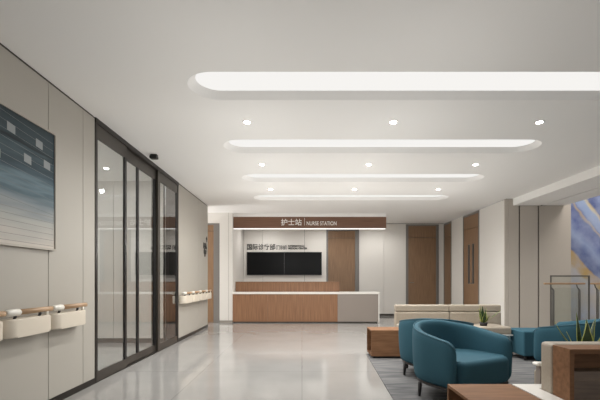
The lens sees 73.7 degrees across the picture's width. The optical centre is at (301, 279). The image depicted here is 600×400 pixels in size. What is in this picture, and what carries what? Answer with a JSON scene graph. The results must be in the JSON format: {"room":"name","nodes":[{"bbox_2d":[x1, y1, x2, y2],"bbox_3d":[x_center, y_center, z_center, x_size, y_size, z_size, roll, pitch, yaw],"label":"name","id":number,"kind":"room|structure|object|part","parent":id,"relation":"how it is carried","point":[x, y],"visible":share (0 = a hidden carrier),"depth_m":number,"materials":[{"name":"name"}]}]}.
{"room":"hospital interior","nodes":[
{"label":"hospital interior","id":0,"kind":"room"},
{"bbox_2d":[0,43,207,399],"bbox_3d":[-2.310,-0.365,3.420,0.220,2.930,11.840,0,0,0],"label":"wall","id":1,"kind":"structure","parent":0,"point":[46,365],"depth_m":3.69,"materials":[{"name":"grey paint"}]},
{"bbox_2d":[0,311,6,340],"bbox_3d":[-2.143,0.320,2.579,0.117,0.211,0.531,0,0,0],"label":"handrail","id":2,"kind":"object","parent":1,"relation":"attached to","point":[2,313],"visible":1,"depth_m":2.79,"materials":[{"name":"beige plastic"}]},
{"bbox_3d":[-2.115,0.240,2.648,0.041,0.040,0.393,0,0,0],"label":"rail","id":3,"kind":"part","parent":2,"relation":"part of","materials":[{"name":"brown wood"}]},
{"bbox_2d":[0,306,53,338],"bbox_3d":[-2.143,0.320,3.118,0.117,0.211,0.531,0,0,0],"label":"handrail","id":4,"kind":"object","parent":1,"relation":"attached to","point":[15,327],"visible":0.94,"depth_m":3.04,"materials":[{"name":"brown wood"}]},
{"bbox_3d":[-2.115,0.240,3.187,0.041,0.040,0.393,0,0,0],"label":"rail","id":5,"kind":"part","parent":4,"relation":"part of","materials":[{"name":"brown wood"}]},
{"bbox_2d":[0,101,56,250],"bbox_3d":[-2.182,-0.797,2.640,0.034,1.081,1.780,0,0,0],"label":"framed picture","id":6,"kind":"object","parent":1,"relation":"attached to","point":[28,149],"visible":1,"depth_m":3.16,"materials":[{"name":"blue"}]},
{"bbox_2d":[49,303,87,329],"bbox_3d":[-2.143,0.320,3.655,0.117,0.211,0.531,0,0,0],"label":"handrail","id":7,"kind":"object","parent":1,"relation":"attached to","point":[65,319],"visible":0.93,"depth_m":3.57,"materials":[{"name":"beige plastic"}]},
{"bbox_3d":[-2.115,0.240,3.724,0.041,0.040,0.393,0,0,0],"label":"rail","id":8,"kind":"part","parent":7,"relation":"part of","materials":[{"name":"brown wood"}]},
{"bbox_2d":[97,125,126,380],"bbox_3d":[-2.212,-0.293,4.654,0.025,2.758,0.732,0,0,0],"label":"door","id":9,"kind":"structure","parent":1,"relation":"in","point":[103,136],"depth_m":4.93,"materials":[{"name":"brown metal"}]},
{"bbox_3d":[-2.212,-1.599,4.654,0.024,0.146,0.732,0,0,0],"label":"rail","id":10,"kind":"part","parent":9,"relation":"part of","materials":[{"name":"grey metal"}]},
{"bbox_3d":[-2.212,1.036,4.654,0.024,0.100,0.732,0,0,0],"label":"rail","id":11,"kind":"part","parent":9,"relation":"part of","materials":[{"name":"grey metal"}]},
{"bbox_2d":[49,325,207,399],"bbox_3d":[-2.208,1.070,3.420,0.024,0.060,11.840,0,0,0],"label":"baseboard","id":12,"kind":"structure","parent":1,"relation":"attached to","point":[74,390],"depth_m":3.98,"materials":[{"name":"brown metal"}]},
{"bbox_2d":[122,149,138,364],"bbox_3d":[-2.241,-0.293,5.246,0.025,2.758,0.448,0,0,0],"label":"door","id":13,"kind":"structure","parent":1,"relation":"in","point":[132,158],"depth_m":5.42,"materials":[{"name":"brown metal"}]},
{"bbox_3d":[-2.242,-1.599,5.246,0.024,0.146,0.448,0,0,0],"label":"rail","id":14,"kind":"part","parent":13,"relation":"part of","materials":[{"name":"grey metal"}]},
{"bbox_3d":[-2.242,1.036,5.246,0.024,0.100,0.448,0,0,0],"label":"rail","id":15,"kind":"part","parent":13,"relation":"part of","materials":[{"name":"grey metal"}]},
{"bbox_2d":[94,117,178,383],"bbox_3d":[-2.274,-0.315,5.680,0.172,2.830,2.860,0,0,0],"label":"trim","id":16,"kind":"structure","parent":1,"relation":"attached to","point":[101,124],"depth_m":6.11,"materials":[{"name":"brown metal"}]},
{"bbox_2d":[139,158,155,358],"bbox_3d":[-2.241,-0.293,5.786,0.025,2.758,0.628,0,0,0],"label":"door","id":17,"kind":"structure","parent":1,"relation":"in","point":[144,167],"depth_m":6.04,"materials":[{"name":"brown metal"}]},
{"bbox_3d":[-2.242,-1.599,5.786,0.024,0.146,0.628,0,0,0],"label":"rail","id":18,"kind":"part","parent":17,"relation":"part of","materials":[{"name":"grey metal"}]},
{"bbox_3d":[-2.242,1.036,5.786,0.024,0.100,0.628,0,0,0],"label":"rail","id":19,"kind":"part","parent":17,"relation":"part of","materials":[{"name":"grey metal"}]},
{"bbox_2d":[160,172,177,349],"bbox_3d":[-2.212,-0.293,6.635,0.025,2.758,0.880,0,0,0],"label":"door","id":20,"kind":"structure","parent":1,"relation":"in","point":[164,180],"depth_m":7.01,"materials":[{"name":"brown metal"}]},
{"bbox_3d":[-2.212,-1.599,6.635,0.024,0.146,0.880,0,0,0],"label":"rail","id":21,"kind":"part","parent":20,"relation":"part of","materials":[{"name":"grey metal"}]},
{"bbox_3d":[-2.212,1.036,6.635,0.024,0.100,0.880,0,0,0],"label":"rail","id":22,"kind":"part","parent":20,"relation":"part of","materials":[{"name":"grey metal"}]},
{"bbox_2d":[179,291,192,303],"bbox_3d":[-2.143,0.320,7.407,0.117,0.211,0.531,0,0,0],"label":"handrail","id":23,"kind":"object","parent":1,"relation":"attached to","point":[185,299],"visible":1,"depth_m":7.22,"materials":[{"name":"beige plastic"}]},
{"bbox_2d":[192,291,199,301],"bbox_3d":[-2.143,0.320,7.947,0.117,0.211,0.531,0,0,0],"label":"handrail","id":24,"kind":"object","parent":1,"relation":"attached to","point":[195,297],"visible":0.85,"depth_m":7.83,"materials":[{"name":"beige plastic"}]},
{"bbox_2d":[199,290,205,300],"bbox_3d":[-2.143,0.320,8.488,0.117,0.211,0.531,0,0,0],"label":"handrail","id":25,"kind":"object","parent":1,"relation":"attached to","point":[202,296],"visible":0.8,"depth_m":8.41,"materials":[{"name":"beige plastic"}]},
{"bbox_2d":[203,236,206,256],"bbox_3d":[-2.196,-0.764,9.087,0.008,0.474,0.366,0,0,0],"label":"wall sign","id":26,"kind":"object","parent":1,"relation":"attached to","point":[204,244],"visible":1,"depth_m":9.09,"materials":[{"name":"black metal"}]},
{"bbox_2d":[206,289,211,298],"bbox_3d":[-2.143,0.320,9.027,0.117,0.211,0.531,0,0,0],"label":"handrail","id":27,"kind":"object","parent":1,"relation":"attached to","point":[208,292],"visible":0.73,"depth_m":8.96,"materials":[{"name":"beige plastic"}]},
{"bbox_2d":[98,181,164,342],"bbox_3d":[-3.815,-0.400,7.049,2.770,3.000,0.102,0,0,0],"label":"wall","id":28,"kind":"structure","parent":0,"point":[110,193],"depth_m":7.00,"materials":[{"name":"grey"}]},
{"bbox_2d":[165,205,165,327],"bbox_3d":[-3.510,-0.315,9.285,2.180,2.830,0.090,0,0,0],"label":"wall","id":29,"kind":"structure","parent":0,"point":[165,205],"depth_m":9.24,"materials":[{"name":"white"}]},
{"bbox_2d":[208,213,219,322],"bbox_3d":[-3.360,-0.315,10.350,2.480,2.830,0.100,0,0,0],"label":"wall","id":30,"kind":"structure","parent":0,"point":[212,217],"depth_m":10.30,"materials":[{"name":"grey paint"}]},
{"bbox_2d":[208,223,219,322],"bbox_3d":[-2.717,-0.180,10.313,1.185,2.560,0.050,0,0,0],"label":"door","id":31,"kind":"structure","parent":30,"relation":"in","point":[213,228],"depth_m":10.30,"materials":[{"name":"brown wood"}]},
{"bbox_3d":[-2.763,-1.342,10.318,0.967,0.148,0.035,0,0,0],"label":"transom panel","id":32,"kind":"part","parent":31,"relation":"part of","materials":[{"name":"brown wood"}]},
{"bbox_2d":[220,213,243,322],"bbox_3d":[-1.952,-0.315,11.316,0.335,2.830,2.067,0,0,0],"label":"wall pillar","id":33,"kind":"structure","parent":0,"point":[231,240],"depth_m":10.29,"materials":[{"name":"white paint"}]},
{"bbox_2d":[63,316,515,399],"bbox_3d":[2.500,1.160,4.850,15.400,0.120,14.700,0,0,0],"label":"floor","id":34,"kind":"structure","parent":0,"point":[220,361],"depth_m":5.03,"materials":[{"name":"tile"}]},
{"bbox_2d":[233,282,378,322],"bbox_3d":[0.102,0.573,10.610,3.765,1.055,0.720,0,0,0],"label":"reception desk","id":35,"kind":"object","parent":34,"relation":"on","point":[253,302],"visible":1,"depth_m":10.27,"materials":[{"name":"wood veneer"},{"name":"white solid surface"}]},
{"bbox_3d":[-0.433,0.718,10.285,2.692,0.705,0.030,0,0,0],"label":"panel","id":36,"kind":"part","parent":35,"relation":"part of","materials":[{"name":"brown wood"}]},
{"bbox_3d":[-0.390,0.192,10.745,2.780,0.244,0.050,0,0,0],"label":"panel","id":37,"kind":"part","parent":35,"relation":"part of","materials":[{"name":"brown wood"}]},
{"bbox_2d":[233,292,378,293],"bbox_3d":[0.102,0.339,10.570,3.765,0.048,0.640,0,0,0],"label":"countertop","id":38,"kind":"structure","parent":35,"relation":"on","point":[233,292],"depth_m":10.25,"materials":[{"name":"white stone"}]},
{"bbox_2d":[366,354,535,399],"bbox_3d":[2.400,1.096,3.560,3.300,0.008,4.720,0,0,0],"label":"area rug","id":39,"kind":"object","parent":34,"relation":"on","point":[400,386],"visible":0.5,"depth_m":4.48,"materials":[{"name":"grey carpet"}]},
{"bbox_2d":[367,327,400,357],"bbox_3d":[1.193,0.896,5.770,0.450,0.392,0.400,0,0,0],"label":"side table","id":40,"kind":"object","parent":39,"relation":"on","point":[382,342],"visible":0.82,"depth_m":5.57,"materials":[{"name":"brown wood"}]},
{"bbox_3d":[1.193,0.892,5.959,0.450,0.340,0.022,0,0,0],"label":"panel","id":41,"kind":"part","parent":40,"relation":"part of","materials":[{"name":"brown wood"}]},
{"bbox_3d":[1.193,0.892,5.581,0.450,0.340,0.022,0,0,0],"label":"panel","id":42,"kind":"part","parent":40,"relation":"part of","materials":[{"name":"brown wood"}]},
{"bbox_2d":[398,318,473,374],"bbox_3d":[1.531,0.752,4.592,0.834,0.679,0.751,0,0,20],"label":"tub chair","id":43,"kind":"object","parent":39,"relation":"on","point":[405,326],"visible":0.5,"depth_m":4.46,"materials":[{"name":"teal fabric"}]},
{"bbox_3d":[1.185,1.022,4.593,0.042,0.138,0.042,0,0,20],"label":"leg","id":44,"kind":"part","parent":43,"relation":"part of","materials":[{"name":"grey metal"}]},
{"bbox_2d":[394,305,512,339],"bbox_3d":[2.254,0.738,5.960,1.628,0.708,0.640,0,0,0],"label":"sofa","id":45,"kind":"object","parent":39,"relation":"on","point":[467,313],"visible":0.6,"depth_m":6.15,"materials":[{"name":"fabric"}]},
{"bbox_2d":[394,305,448,326],"bbox_3d":[1.855,0.576,6.215,0.826,0.385,0.130,0,0,0],"label":"cushion","id":46,"kind":"object","parent":45,"relation":"on","point":[402,312],"depth_m":6.16,"materials":[{"name":"beige fabric"}]},
{"bbox_2d":[448,305,500,324],"bbox_3d":[2.670,0.576,6.215,0.796,0.385,0.130,0,0,0],"label":"cushion","id":47,"kind":"object","parent":45,"relation":"on","point":[467,313],"depth_m":6.15,"materials":[{"name":"beige fabric"}]},
{"bbox_2d":[412,319,512,395],"bbox_3d":[1.456,0.752,3.821,0.834,0.679,0.751,0,0,-29],"label":"tub chair","id":48,"kind":"object","parent":39,"relation":"on","point":[444,352],"visible":0.97,"depth_m":3.62,"materials":[{"name":"teal fabric"}]},
{"bbox_3d":[1.113,1.022,3.769,0.042,0.138,0.042,0,0,-29],"label":"leg","id":49,"kind":"part","parent":48,"relation":"part of","materials":[{"name":"grey metal"}]},
{"bbox_3d":[1.477,0.816,3.782,0.657,0.234,0.664,0,0,-29],"label":"seat","id":50,"kind":"part","parent":48,"relation":"part of","materials":[{"name":"teal fabric"}]},
{"bbox_2d":[474,324,510,333],"bbox_3d":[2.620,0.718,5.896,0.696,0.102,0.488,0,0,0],"label":"side table","id":51,"kind":"object","parent":39,"relation":"on","point":[500,329],"depth_m":5.66,"materials":[{"name":"beige"}]},
{"bbox_2d":[479,306,497,325],"bbox_3d":[2.715,0.513,5.786,0.283,0.304,0.126,0,0,27],"label":"snake plant","id":52,"kind":"object","parent":51,"relation":"on","point":[483,316],"visible":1,"depth_m":5.81,"materials":[{"name":"green plant"}]},
{"bbox_2d":[447,384,540,399],"bbox_3d":[1.203,0.899,2.370,0.430,0.385,0.700,0,0,0],"label":"side table","id":53,"kind":"object","parent":39,"relation":"on","point":[454,391],"visible":1,"depth_m":2.54,"materials":[{"name":"brown wood"}]},
{"bbox_3d":[1.203,0.895,2.709,0.430,0.333,0.022,0,0,0],"label":"panel","id":54,"kind":"part","parent":53,"relation":"part of","materials":[{"name":"brown wood"}]},
{"bbox_2d":[510,328,535,359],"bbox_3d":[3.330,0.893,5.630,0.670,0.397,0.460,0,0,0],"label":"ottoman","id":55,"kind":"object","parent":39,"relation":"on","point":[522,339],"visible":0.27,"depth_m":5.46,"materials":[{"name":"teal fabric"}]},
{"bbox_2d":[512,384,562,399],"bbox_3d":[1.532,0.899,2.370,0.206,0.385,0.700,0,0,0],"label":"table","id":56,"kind":"object","parent":39,"relation":"on","point":[535,390],"visible":0.47,"depth_m":2.54,"materials":[{"name":"white"}]},
{"bbox_2d":[532,341,599,399],"bbox_3d":[2.503,0.745,2.720,1.900,0.694,0.800,0,0,0],"label":"sofa","id":57,"kind":"object","parent":39,"relation":"on","point":[566,370],"visible":0.94,"depth_m":2.41,"materials":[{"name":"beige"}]},
{"bbox_3d":[1.693,0.582,2.777,0.160,0.024,0.065,0,0,0],"label":"armrest","id":58,"kind":"part","parent":57,"relation":"part of","materials":[{"name":"white"}]},
{"bbox_3d":[1.700,0.819,2.777,0.125,0.447,0.055,0,0,0],"label":"arm panel","id":59,"kind":"part","parent":57,"relation":"part of","materials":[{"name":"fabric"}]},
{"bbox_2d":[555,312,599,340],"bbox_3d":[2.010,0.464,2.866,0.382,0.453,0.234,0,0,19],"label":"snake plant","id":60,"kind":"object","parent":57,"relation":"on","point":[589,334],"visible":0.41,"depth_m":2.88,"materials":[{"name":"green plant"}]},
{"bbox_3d":[2.503,0.735,2.462,1.848,0.614,0.025,0,0,0],"label":"shelf","id":61,"kind":"part","parent":57,"relation":"part of","materials":[{"name":"brown wood"}]},
{"bbox_3d":[2.503,0.817,2.350,1.848,0.450,0.020,0,0,0],"label":"panel","id":62,"kind":"part","parent":57,"relation":"part of","materials":[{"name":"brown wood"}]},
{"bbox_2d":[533,319,599,360],"bbox_3d":[3.158,0.752,4.590,0.834,0.679,0.751,0,0,-43],"label":"tub chair","id":63,"kind":"object","parent":39,"relation":"on","point":[546,333],"visible":0.48,"depth_m":4.41,"materials":[{"name":"teal fabric"}]},
{"bbox_2d":[543,283,585,325],"bbox_3d":[4.920,0.575,7.500,0.760,1.050,0.060,0,0,0],"label":"stair railing","id":64,"kind":"object","parent":34,"relation":"on","point":[550,284],"visible":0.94,"depth_m":7.48,"materials":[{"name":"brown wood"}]},
{"bbox_3d":[4.689,0.591,7.500,0.086,1.019,0.044,0,0,0],"label":"post","id":65,"kind":"part","parent":64,"relation":"part of","materials":[{"name":"silver metal"}]},
{"bbox_3d":[4.920,0.068,7.500,0.760,0.035,0.060,0,0,0],"label":"handrail","id":66,"kind":"part","parent":64,"relation":"part of","materials":[{"name":"brown wood"}]},
{"bbox_3d":[5.179,0.591,7.500,0.086,1.019,0.044,0,0,0],"label":"post","id":67,"kind":"part","parent":64,"relation":"part of","materials":[{"name":"silver metal"}]},
{"bbox_2d":[550,275,589,325],"bbox_3d":[5.213,0.505,7.780,0.765,1.190,0.020,0,0,0],"label":"glass barrier","id":68,"kind":"object","parent":34,"relation":"on","point":[551,276],"visible":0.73,"depth_m":7.77,"materials":[{"name":"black metal"}]},
{"bbox_2d":[590,283,599,318],"bbox_3d":[6.220,0.575,7.500,1.600,1.050,0.060,0,0,0],"label":"stair railing","id":69,"kind":"object","parent":34,"relation":"on","point":[594,284],"visible":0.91,"depth_m":7.48,"materials":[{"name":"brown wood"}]},
{"bbox_3d":[5.519,0.591,7.500,0.086,1.019,0.044,0,0,0],"label":"post","id":70,"kind":"part","parent":69,"relation":"part of","materials":[{"name":"silver metal"}]},
{"bbox_2d":[0,0,599,222],"bbox_3d":[-0.355,-1.800,4.925,9.690,0.140,14.850,0,0,0],"label":"ceiling","id":71,"kind":"structure","parent":0,"point":[133,65],"depth_m":3.81,"materials":[{"name":"white paint"}]},
{"bbox_2d":[149,154,157,159],"bbox_3d":[-2.040,-1.699,5.510,0.100,0.062,0.090,0,0,0],"label":"security camera","id":72,"kind":"object","parent":71,"relation":"attached to","point":[151,156],"visible":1,"depth_m":5.49,"materials":[{"name":"black plastic"}]},
{"bbox_2d":[242,120,251,123],"bbox_3d":[-0.601,-1.726,4.380,0.110,0.007,0.110,0,0,0],"label":"recessed light","id":73,"kind":"object","parent":71,"relation":"in","point":[243,121],"visible":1,"depth_m":4.37,"materials":[{"name":"white"}]},
{"bbox_2d":[233,214,385,228],"bbox_3d":[0.203,-1.530,10.457,3.974,0.398,0.126,0,0,0],"label":"sign","id":74,"kind":"object","parent":71,"relation":"hanging from","point":[240,221],"visible":1,"depth_m":10.40,"materials":[{"name":"brown wood"}]},
{"bbox_2d":[259,195,442,196],"bbox_3d":[1.026,-1.805,8.420,3.955,0.030,0.392,0,0,0],"label":"recessed light","id":75,"kind":"object","parent":71,"relation":"in","point":[259,195],"visible":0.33,"depth_m":8.47,"materials":[{"name":"white plastic"}]},
{"bbox_2d":[247,174,478,177],"bbox_3d":[1.026,-1.805,6.795,3.955,0.030,0.392,0,0,0],"label":"recessed light","id":76,"kind":"object","parent":71,"relation":"in","point":[250,175],"visible":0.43,"depth_m":6.85,"materials":[{"name":"white plastic"}]},
{"bbox_2d":[229,140,534,146],"bbox_3d":[1.026,-1.805,5.190,3.955,0.030,0.392,0,0,0],"label":"recessed light","id":77,"kind":"object","parent":71,"relation":"in","point":[241,143],"visible":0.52,"depth_m":5.25,"materials":[{"name":"white plastic"}]},
{"bbox_2d":[388,120,398,123],"bbox_3d":[1.001,-1.726,4.380,0.110,0.007,0.110,0,0,0],"label":"recessed light","id":78,"kind":"object","parent":71,"relation":"in","point":[391,121],"visible":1,"depth_m":4.37,"materials":[{"name":"white"}]},
{"bbox_2d":[195,72,599,90],"bbox_3d":[1.026,-1.805,3.586,3.955,0.030,0.392,0,0,0],"label":"recessed light","id":79,"kind":"object","parent":71,"relation":"in","point":[222,81],"visible":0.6,"depth_m":3.59,"materials":[{"name":"white plastic"}]},
{"bbox_2d":[534,120,544,123],"bbox_3d":[2.600,-1.726,4.380,0.110,0.007,0.110,0,0,0],"label":"recessed light","id":80,"kind":"object","parent":71,"relation":"in","point":[538,121],"visible":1,"depth_m":4.37,"materials":[{"name":"white"}]},
{"bbox_2d":[244,223,443,313],"bbox_3d":[1.357,-0.315,12.275,6.285,2.830,0.150,0,0,0],"label":"wall","id":81,"kind":"structure","parent":0,"point":[382,252],"depth_m":12.20,"materials":[{"name":"grey paint"}]},
{"bbox_2d":[247,252,283,274],"bbox_3d":[-1.106,-0.500,12.172,1.138,0.700,0.052,0,0,0],"label":"wall display","id":82,"kind":"object","parent":81,"relation":"attached to","point":[258,263],"visible":1,"depth_m":12.15,"materials":[{"name":"black"}]},
{"bbox_2d":[247,244,306,249],"bbox_3d":[-0.760,-1.009,12.196,1.837,0.190,0.008,0,0,0],"label":"sign","id":83,"kind":"object","parent":81,"relation":"attached to","point":[248,245],"depth_m":12.19,"materials":[{"name":"black metal"}]},
{"bbox_2d":[284,252,321,274],"bbox_3d":[0.032,-0.500,12.172,1.138,0.700,0.052,0,0,0],"label":"wall display","id":84,"kind":"object","parent":81,"relation":"attached to","point":[295,263],"visible":1,"depth_m":12.15,"materials":[{"name":"black"}]},
{"bbox_2d":[326,229,358,291],"bbox_3d":[1.242,-0.220,12.213,0.995,2.640,0.050,0,0,0],"label":"door","id":85,"kind":"structure","parent":81,"relation":"in","point":[342,245],"depth_m":12.20,"materials":[{"name":"brown wood"}]},
{"bbox_3d":[1.208,-1.392,12.217,0.817,0.208,0.035,0,0,0],"label":"transom panel","id":86,"kind":"part","parent":85,"relation":"part of","materials":[{"name":"brown wood"}]},
{"bbox_2d":[379,314,393,315],"bbox_3d":[1.268,1.065,12.225,6.104,0.070,0.030,0,0,0],"label":"baseboard","id":87,"kind":"structure","parent":81,"relation":"attached to","point":[379,314],"depth_m":12.21,"materials":[{"name":"grey"}]},
{"bbox_2d":[406,224,438,304],"bbox_3d":[3.657,-0.297,12.189,1.026,2.795,0.098,0,0,0],"label":"door","id":88,"kind":"structure","parent":81,"relation":"in","point":[422,240],"depth_m":12.20,"materials":[{"name":"brown wood"}]},
{"bbox_3d":[3.665,-1.474,12.217,0.842,0.353,0.035,0,0,0],"label":"transom panel","id":89,"kind":"part","parent":88,"relation":"part of","materials":[{"name":"brown wood"}]},
{"bbox_2d":[444,200,503,325],"bbox_3d":[4.395,-0.315,10.428,0.150,2.830,3.744,0,0,0],"label":"wall","id":90,"kind":"structure","parent":0,"point":[491,218],"depth_m":9.31,"materials":[{"name":"grey paint"}]},
{"bbox_2d":[444,221,451,304],"bbox_3d":[4.333,-0.297,11.865,0.050,2.795,0.610,0,0,0],"label":"door","id":91,"kind":"structure","parent":90,"relation":"in","point":[448,226],"depth_m":11.80,"materials":[{"name":"brown wood"}]},
{"bbox_3d":[4.338,-1.474,11.865,0.035,0.353,0.542,0,0,0],"label":"transom panel","id":92,"kind":"part","parent":91,"relation":"part of","materials":[{"name":"brown wood"}]},
{"bbox_2d":[463,211,478,304],"bbox_3d":[4.309,-0.297,10.241,0.098,2.795,0.991,0,0,0],"label":"door","id":93,"kind":"structure","parent":90,"relation":"in","point":[470,221],"depth_m":10.20,"materials":[{"name":"brown wood"}]},
{"bbox_3d":[4.332,-0.410,10.350,0.036,1.020,0.100,0,0,0],"label":"pane frame","id":94,"kind":"part","parent":93,"relation":"part of","materials":[{"name":"grey"}]},
{"bbox_3d":[4.338,-1.490,10.232,0.035,0.323,0.887,0,0,0],"label":"transom panel","id":95,"kind":"part","parent":93,"relation":"part of","materials":[{"name":"brown wood"}]},
{"bbox_3d":[4.332,-0.410,10.090,0.036,1.020,0.100,0,0,0],"label":"pane frame","id":96,"kind":"part","parent":93,"relation":"part of","materials":[{"name":"grey metal"}]},
{"bbox_3d":[4.336,-0.410,10.090,0.008,0.996,0.076,0,0,0],"label":"vision pane","id":97,"kind":"part","parent":93,"relation":"part of","materials":[{"name":"black"}]},
{"bbox_2d":[504,199,570,327],"bbox_3d":[5.025,-1.300,8.620,1.410,4.800,0.200,0,0,0],"label":"wall","id":98,"kind":"structure","parent":0,"point":[537,239],"depth_m":8.52,"materials":[{"name":"grey paint"}]},
{"bbox_2d":[513,165,599,205],"bbox_3d":[5.035,-1.893,3.007,1.089,0.615,11.015,0,0,0],"label":"trim","id":99,"kind":"structure","parent":98,"relation":"attached to","point":[584,185],"depth_m":7.33,"materials":[{"name":"white paint"}]},
{"bbox_3d":[7.913,-1.275,9.060,4.375,4.850,0.080,0,0,0],"label":"wall","id":100,"kind":"structure","parent":0,"visible":0},
{"bbox_2d":[571,195,599,319],"bbox_3d":[7.970,-1.200,9.004,4.400,4.200,0.028,0,0,0],"label":"mural","id":101,"kind":"object","parent":100,"relation":"attached to","point":[585,214],"visible":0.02,"depth_m":8.99}
]}

